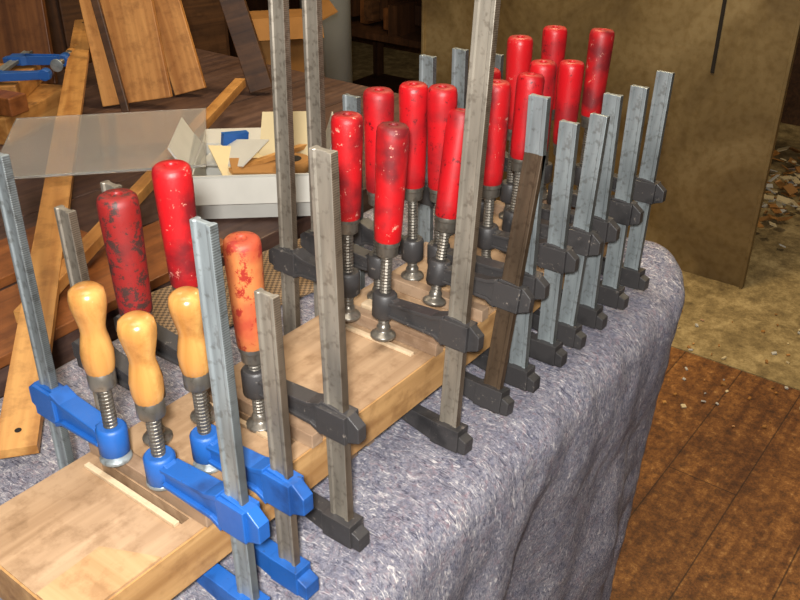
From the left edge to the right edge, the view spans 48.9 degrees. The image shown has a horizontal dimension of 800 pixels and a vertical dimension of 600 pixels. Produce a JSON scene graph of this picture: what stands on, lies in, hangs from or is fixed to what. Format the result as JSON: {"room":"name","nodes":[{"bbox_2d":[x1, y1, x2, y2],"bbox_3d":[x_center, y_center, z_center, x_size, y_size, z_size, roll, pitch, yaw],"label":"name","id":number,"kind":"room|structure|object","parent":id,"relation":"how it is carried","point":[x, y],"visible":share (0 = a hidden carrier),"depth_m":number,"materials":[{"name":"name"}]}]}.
{"room":"woodworking shop","nodes":[
{"label":"woodworking shop","id":0,"kind":"room"},
{"bbox_2d":[228,0,299,57],"bbox_3d":[-2.367,-1.768,3.415,0.050,2.600,6.200,21,36,32],"label":"wall","id":1,"kind":"structure","parent":0,"point":[253,5],"depth_m":5.52,"materials":[{"name":"brown wood"}]},
{"bbox_2d":[351,35,799,125],"bbox_3d":[2.088,-2.018,3.856,6.400,2.600,0.050,21,36,32],"label":"wall","id":2,"kind":"structure","parent":0,"point":[791,110],"depth_m":4.49,"materials":[{"name":"brown wood"}]},
{"bbox_2d":[352,41,799,390],"bbox_3d":[1.343,-0.389,3.670,6.400,0.050,2.390,21,36,32],"label":"floor","id":3,"kind":"structure","parent":0,"point":[771,287],"depth_m":2.94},
{"bbox_2d":[299,0,352,82],"bbox_3d":[-0.294,-1.596,3.215,0.200,2.500,0.200,21,36,32],"label":"support pillar","id":4,"kind":"structure","parent":3,"relation":"on","point":[337,42],"depth_m":3.46,"materials":[{"name":"grey paint"}]},
{"bbox_2d":[350,0,421,93],"bbox_3d":[0.085,-1.597,4.026,0.900,1.700,0.500,21,36,32],"label":"storage rack","id":5,"kind":"object","parent":3,"relation":"on","point":[399,22],"visible":0.36,"depth_m":4.10,"materials":[{"name":"brown wood"}]},
{"bbox_2d":[421,0,799,288],"bbox_3d":[0.631,-1.248,2.805,1.371,2.300,0.029,21,36,32],"label":"metal panel","id":6,"kind":"object","parent":3,"relation":"on","point":[731,61],"visible":0.62,"depth_m":2.90,"materials":[{"name":"brown metal"}]},
{"bbox_2d":[662,146,799,427],"bbox_3d":[1.355,-0.250,3.284,0.874,0.110,2.433,18,34,29],"label":"wood shavings","id":7,"kind":"object","parent":3,"relation":"on","point":[791,188],"visible":0.65,"depth_m":3.59,"materials":[{"name":"wood"}]},
{"bbox_2d":[610,347,799,599],"bbox_3d":[-0.548,0.825,1.535,6.400,0.050,3.800,21,36,32],"label":"floor","id":8,"kind":"structure","parent":0,"point":[715,514],"depth_m":2.11,"materials":[{"name":"brown wood"}]},
{"bbox_2d":[45,0,229,68],"bbox_3d":[-1.286,-1.096,3.043,1.300,1.800,0.525,-21,36,-32],"label":"storage cabinet","id":9,"kind":"object","parent":8,"relation":"on","point":[208,27],"visible":0.02,"depth_m":3.23,"materials":[{"name":"brown wood"}]},
{"bbox_2d":[0,48,398,397],"bbox_3d":[-0.675,0.033,2.068,1.215,0.800,1.500,21,36,32],"label":"workbench","id":10,"kind":"object","parent":8,"relation":"on","point":[218,70],"visible":0.18,"depth_m":2.03,"materials":[{"name":"brown wood"}]},
{"bbox_2d":[0,0,57,83],"bbox_3d":[-0.988,-1.029,2.114,0.159,0.988,0.270,-7,30,-12],"label":"board","id":11,"kind":"object","parent":10,"relation":"on","point":[24,25],"visible":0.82,"depth_m":2.21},
{"bbox_2d":[0,63,61,144],"bbox_3d":[-0.913,-0.457,2.015,0.258,0.105,0.278,6,30,11],"label":"wood","id":12,"kind":"object","parent":10,"relation":"on","point":[27,98],"visible":0.61,"depth_m":1.97,"materials":[{"name":"brown wood"}]},
{"bbox_2d":[0,43,78,81],"bbox_3d":[-0.848,-0.548,2.033,0.156,0.032,0.262,0,30,0],"label":"clamp","id":13,"kind":"object","parent":12,"relation":"on","point":[56,62],"visible":0.9,"depth_m":2.02,"materials":[{"name":"metal"}]},
{"bbox_2d":[0,226,87,288],"bbox_3d":[-0.632,-0.059,1.397,0.120,0.016,0.281,18,34,29],"label":"board","id":14,"kind":"object","parent":10,"relation":"on","point":[7,273],"visible":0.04,"depth_m":1.39,"materials":[{"name":"brown wood"}]},
{"bbox_2d":[91,0,129,111],"bbox_3d":[-0.755,-0.963,1.935,0.020,1.044,0.377,-21,36,-33],"label":"batten","id":15,"kind":"object","parent":10,"relation":"on","point":[98,12],"visible":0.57,"depth_m":2.03,"materials":[{"name":"brown wood"}]},
{"bbox_2d":[0,220,223,368],"bbox_3d":[-0.477,-0.019,1.327,0.160,0.016,0.461,19,35,30],"label":"board","id":16,"kind":"object","parent":10,"relation":"on","point":[98,266],"visible":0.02,"depth_m":1.30,"materials":[{"name":"brown wood"}]},
{"bbox_2d":[79,0,172,106],"bbox_3d":[-0.711,-1.005,1.988,0.155,1.084,0.401,-16,33,-25],"label":"board","id":17,"kind":"object","parent":10,"relation":"on","point":[132,25],"visible":1,"depth_m":2.09,"materials":[{"name":"brown wood"}]},
{"bbox_2d":[154,0,205,94],"bbox_3d":[-0.656,-1.040,2.074,0.068,1.058,0.435,-26,39,-38],"label":"board","id":18,"kind":"object","parent":10,"relation":"on","point":[185,73],"visible":1,"depth_m":2.18,"materials":[{"name":"brown wood"}]},
{"bbox_2d":[219,0,271,92],"bbox_3d":[-0.500,-1.032,2.054,0.411,1.060,0.048,17,34,28],"label":"plank","id":19,"kind":"object","parent":10,"relation":"on","point":[236,13],"visible":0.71,"depth_m":2.18,"materials":[{"name":"brown wood"}]},
{"bbox_2d":[167,111,332,218],"bbox_3d":[-0.261,-0.261,1.611,0.282,0.150,0.254,-2,30,-4],"label":"carton","id":20,"kind":"object","parent":10,"relation":"on","point":[238,178],"visible":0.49,"depth_m":1.56,"materials":[{"name":"cardboard"}]},
{"bbox_2d":[1,108,205,178],"bbox_3d":[-0.540,-0.292,1.619,0.360,0.024,0.270,-5,30,-9],"label":"sheet","id":21,"kind":"object","parent":20,"relation":"on","point":[68,145],"visible":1,"depth_m":1.61,"materials":[{"name":"white"}]},
{"bbox_2d":[249,0,337,72],"bbox_3d":[-0.363,-0.555,3.023,0.302,0.879,0.287,-6,30,-11],"label":"cardboard box","id":22,"kind":"object","parent":8,"relation":"on","point":[260,19],"visible":0.15,"depth_m":2.76,"materials":[{"name":"brown cardboard"}]},
{"bbox_2d":[0,200,684,599],"bbox_3d":[-0.248,0.490,1.178,0.641,0.780,1.692,21,36,32],"label":"blanket","id":23,"kind":"object","parent":8,"relation":"on","point":[539,507],"visible":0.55,"depth_m":1.08,"materials":[{"name":"fabric"}]},
{"bbox_2d":[0,19,89,458],"bbox_3d":[-0.626,-0.281,1.639,0.045,0.133,1.656,-7,30,-12],"label":"plank","id":24,"kind":"object","parent":23,"relation":"on","point":[21,425],"visible":0.77,"depth_m":1.24,"materials":[{"name":"brown wood"}]},
{"bbox_2d":[13,78,245,322],"bbox_3d":[-0.441,-0.241,1.618,0.024,0.060,1.013,4,30,7],"label":"wood strip","id":25,"kind":"object","parent":24,"relation":"on","point":[92,241],"visible":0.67,"depth_m":1.53,"materials":[{"name":"brown wood"}]},
{"bbox_2d":[0,152,132,469],"bbox_3d":[-0.307,0.058,0.809,0.141,0.385,0.032,21,35,32],"label":"clamp","id":26,"kind":"object","parent":23,"relation":"on","point":[64,411],"visible":0.91,"depth_m":0.79,"materials":[{"name":"metal"}]},
{"bbox_2d":[54,188,172,446],"bbox_3d":[-0.278,0.050,0.855,0.132,0.353,0.035,21,36,32],"label":"clamp","id":27,"kind":"object","parent":23,"relation":"on","point":[118,209],"visible":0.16,"depth_m":0.77,"materials":[{"name":"metal"}]},
{"bbox_2d":[100,159,214,423],"bbox_3d":[-0.242,0.025,0.885,0.142,0.366,0.035,21,36,32],"label":"clamp","id":28,"kind":"object","parent":23,"relation":"on","point":[172,179],"visible":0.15,"depth_m":0.78,"materials":[{"name":"metal"}]},
{"bbox_2d":[117,216,269,599],"bbox_3d":[-0.168,0.104,0.719,0.146,0.393,0.032,21,36,32],"label":"clamp","id":29,"kind":"object","parent":23,"relation":"on","point":[227,503],"visible":0.94,"depth_m":0.71,"materials":[{"name":"metal"}]},
{"bbox_2d":[151,239,313,334],"bbox_3d":[-0.225,-0.024,1.347,0.340,0.003,0.160,-24,38,-36],"label":"woven mat","id":30,"kind":"object","parent":23,"relation":"on","point":[272,278],"visible":0.07,"depth_m":1.32,"materials":[{"name":"beige wicker"}]},
{"bbox_2d":[168,286,318,599],"bbox_3d":[-0.136,0.118,0.774,0.146,0.314,0.032,21,36,32],"label":"clamp","id":31,"kind":"object","parent":23,"relation":"on","point":[273,478],"visible":0.91,"depth_m":0.76,"materials":[{"name":"metal"}]},
{"bbox_2d":[222,145,369,551],"bbox_3d":[-0.094,0.047,0.802,0.152,0.409,0.035,21,36,32],"label":"clamp","id":32,"kind":"object","parent":23,"relation":"on","point":[329,412],"visible":0.83,"depth_m":0.79,"materials":[{"name":"black enamel"},{"name":"aged steel"},{"name":"worn orange-red paint"}]},
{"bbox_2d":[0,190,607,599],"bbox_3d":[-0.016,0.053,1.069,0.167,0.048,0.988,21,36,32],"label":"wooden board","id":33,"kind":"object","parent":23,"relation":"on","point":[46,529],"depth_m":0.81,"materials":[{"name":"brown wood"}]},
{"bbox_2d":[36,546,160,599],"bbox_3d":[-0.245,0.224,0.718,0.051,0.002,0.086,21,36,32],"label":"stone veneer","id":34,"kind":"object","parent":33,"relation":"on","point":[104,571],"visible":1,"depth_m":0.72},
{"bbox_2d":[84,462,178,527],"bbox_3d":[-0.246,0.176,0.800,0.130,0.004,0.006,21,36,32],"label":"clamping lath","id":35,"kind":"object","parent":33,"relation":"on","point":[154,509],"visible":1,"depth_m":0.80,"materials":[{"name":"beige wood"}]},
{"bbox_2d":[88,442,212,527],"bbox_3d":[-0.229,0.163,0.810,0.168,0.016,0.015,21,36,32],"label":"clamping lath","id":36,"kind":"object","parent":33,"relation":"on","point":[134,469],"visible":0.41,"depth_m":0.80,"materials":[{"name":"brown wood"}]},
{"bbox_2d":[209,401,267,439],"bbox_3d":[-0.163,0.123,0.893,0.130,0.004,0.006,21,36,32],"label":"clamping lath","id":37,"kind":"object","parent":33,"relation":"on","point":[263,434],"visible":0.04,"depth_m":0.88,"materials":[{"name":"beige wood"}]},
{"bbox_2d":[208,386,322,448],"bbox_3d":[-0.147,0.110,0.903,0.168,0.016,0.015,21,36,32],"label":"clamping lath","id":38,"kind":"object","parent":33,"relation":"on","point":[301,431],"visible":0.38,"depth_m":0.86,"materials":[{"name":"brown wood"}]},
{"bbox_2d":[361,299,371,310],"bbox_3d":[0.004,0.026,1.049,0.120,0.018,0.018,21,36,32],"label":"block","id":39,"kind":"object","parent":33,"relation":"on","point":[367,304],"visible":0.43,"depth_m":1.07,"materials":[{"name":"beige wood"}]},
{"bbox_2d":[345,324,413,356],"bbox_3d":[-0.037,0.042,1.035,0.130,0.004,0.006,21,36,32],"label":"clamping lath","id":40,"kind":"object","parent":33,"relation":"on","point":[348,327],"visible":0.56,"depth_m":1.02,"materials":[{"name":"beige wood"}]},
{"bbox_2d":[353,305,442,356],"bbox_3d":[-0.021,0.030,1.044,0.168,0.016,0.015,21,36,32],"label":"clamping lath","id":41,"kind":"object","parent":33,"relation":"on","point":[409,336],"visible":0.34,"depth_m":1.02,"materials":[{"name":"brown wood"}]},
{"bbox_2d":[423,242,428,257],"bbox_3d":[0.098,-0.047,1.179,0.168,0.016,0.015,21,36,32],"label":"clamping lath","id":42,"kind":"object","parent":33,"relation":"on","point":[425,243],"visible":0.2,"depth_m":1.21,"materials":[{"name":"beige wood"}]},
{"bbox_2d":[391,272,488,321],"bbox_3d":[0.037,-0.007,1.110,0.168,0.016,0.015,21,36,32],"label":"clamping lath","id":43,"kind":"object","parent":33,"relation":"on","point":[479,312],"visible":0.47,"depth_m":1.11,"materials":[{"name":"brown wood"}]},
{"bbox_2d":[493,200,504,213],"bbox_3d":[0.211,-0.119,1.306,0.168,0.016,0.015,21,36,32],"label":"clamping lath","id":44,"kind":"object","parent":33,"relation":"on","point":[499,206],"visible":0.22,"depth_m":1.34,"materials":[{"name":"beige wood"}]},
{"bbox_2d":[268,0,362,335],"bbox_3d":[-0.101,-0.190,0.974,0.142,0.652,0.042,21,36,33],"label":"clamp","id":45,"kind":"object","parent":23,"relation":"on","point":[293,262],"visible":0.8,"depth_m":1.00,"materials":[{"name":"metal"}]},
{"bbox_2d":[300,0,393,316],"bbox_3d":[-0.069,-0.210,1.010,0.143,0.652,0.037,18,34,29],"label":"clamp","id":46,"kind":"object","parent":23,"relation":"on","point":[378,101],"visible":0.38,"depth_m":1.01,"materials":[{"name":"metal"}]},
{"bbox_2d":[342,81,427,289],"bbox_3d":[-0.027,-0.110,1.130,0.142,0.358,0.035,21,36,32],"label":"clamp","id":47,"kind":"object","parent":23,"relation":"on","point":[412,94],"visible":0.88,"depth_m":1.07,"materials":[{"name":"metal"}]},
{"bbox_2d":[370,0,500,455],"bbox_3d":[0.036,-0.165,0.872,0.147,0.710,0.074,21,35,32],"label":"clamp","id":48,"kind":"object","parent":23,"relation":"on","point":[454,328],"visible":0.99,"depth_m":0.92,"materials":[{"name":"metal"}]},
{"bbox_2d":[417,54,500,241],"bbox_3d":[0.070,-0.166,1.243,0.142,0.344,0.035,21,36,32],"label":"clamp","id":49,"kind":"object","parent":23,"relation":"on","point":[427,63],"visible":0.06,"depth_m":1.26,"materials":[{"name":"metal"}]},
{"bbox_2d":[422,108,545,415],"bbox_3d":[0.094,-0.042,1.030,0.150,0.338,0.094,23,37,35],"label":"clamp","id":50,"kind":"object","parent":23,"relation":"on","point":[507,292],"visible":0.91,"depth_m":1.02,"materials":[{"name":"metal"}]},
{"bbox_2d":[426,83,550,392],"bbox_3d":[0.103,-0.071,1.049,0.172,0.371,0.035,21,36,32],"label":"clamp","id":51,"kind":"object","parent":23,"relation":"on","point":[441,97],"visible":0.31,"depth_m":1.02,"materials":[{"name":"metal"}]},
{"bbox_2d":[449,35,532,236],"bbox_3d":[0.118,-0.207,1.291,0.142,0.368,0.035,21,36,32],"label":"clamp","id":52,"kind":"object","parent":23,"relation":"on","point":[519,51],"visible":0.42,"depth_m":1.23,"materials":[{"name":"metal"}]},
{"bbox_2d":[477,79,579,367],"bbox_3d":[0.158,-0.087,1.097,0.147,0.352,0.035,21,35,32],"label":"clamp","id":53,"kind":"object","parent":23,"relation":"on","point":[555,256],"visible":0.78,"depth_m":1.07,"materials":[{"name":"metal"}]},
{"bbox_2d":[494,25,566,200],"bbox_3d":[0.176,-0.242,1.358,0.142,0.364,0.035,21,36,32],"label":"clamp","id":54,"kind":"object","parent":23,"relation":"on","point":[554,37],"visible":0.3,"depth_m":1.25,"materials":[{"name":"metal"}]},
{"bbox_2d":[499,72,609,349],"bbox_3d":[0.201,-0.112,1.148,0.147,0.345,0.063,21,36,32],"label":"clamp","id":55,"kind":"object","parent":23,"relation":"on","point":[585,241],"visible":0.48,"depth_m":1.12,"materials":[{"name":"metal"}]},
{"bbox_2d":[529,59,623,329],"bbox_3d":[0.227,-0.133,1.175,0.147,0.353,0.035,21,36,32],"label":"clamp","id":56,"kind":"object","parent":23,"relation":"on","point":[590,313],"visible":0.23,"depth_m":1.15,"materials":[{"name":"metal"}]},
{"bbox_2d":[547,59,649,309],"bbox_3d":[0.270,-0.153,1.228,0.148,0.337,0.042,26,39,38],"label":"clamp","id":57,"kind":"object","parent":23,"relation":"on","point":[626,212],"visible":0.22,"depth_m":1.20,"materials":[{"name":"metal"}]},
{"bbox_2d":[574,28,674,290],"bbox_3d":[0.322,-0.198,1.279,0.147,0.365,0.054,20,35,32],"label":"clamp","id":58,"kind":"object","parent":23,"relation":"on","point":[648,191],"visible":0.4,"depth_m":1.25,"materials":[{"name":"metal"}]}
]}

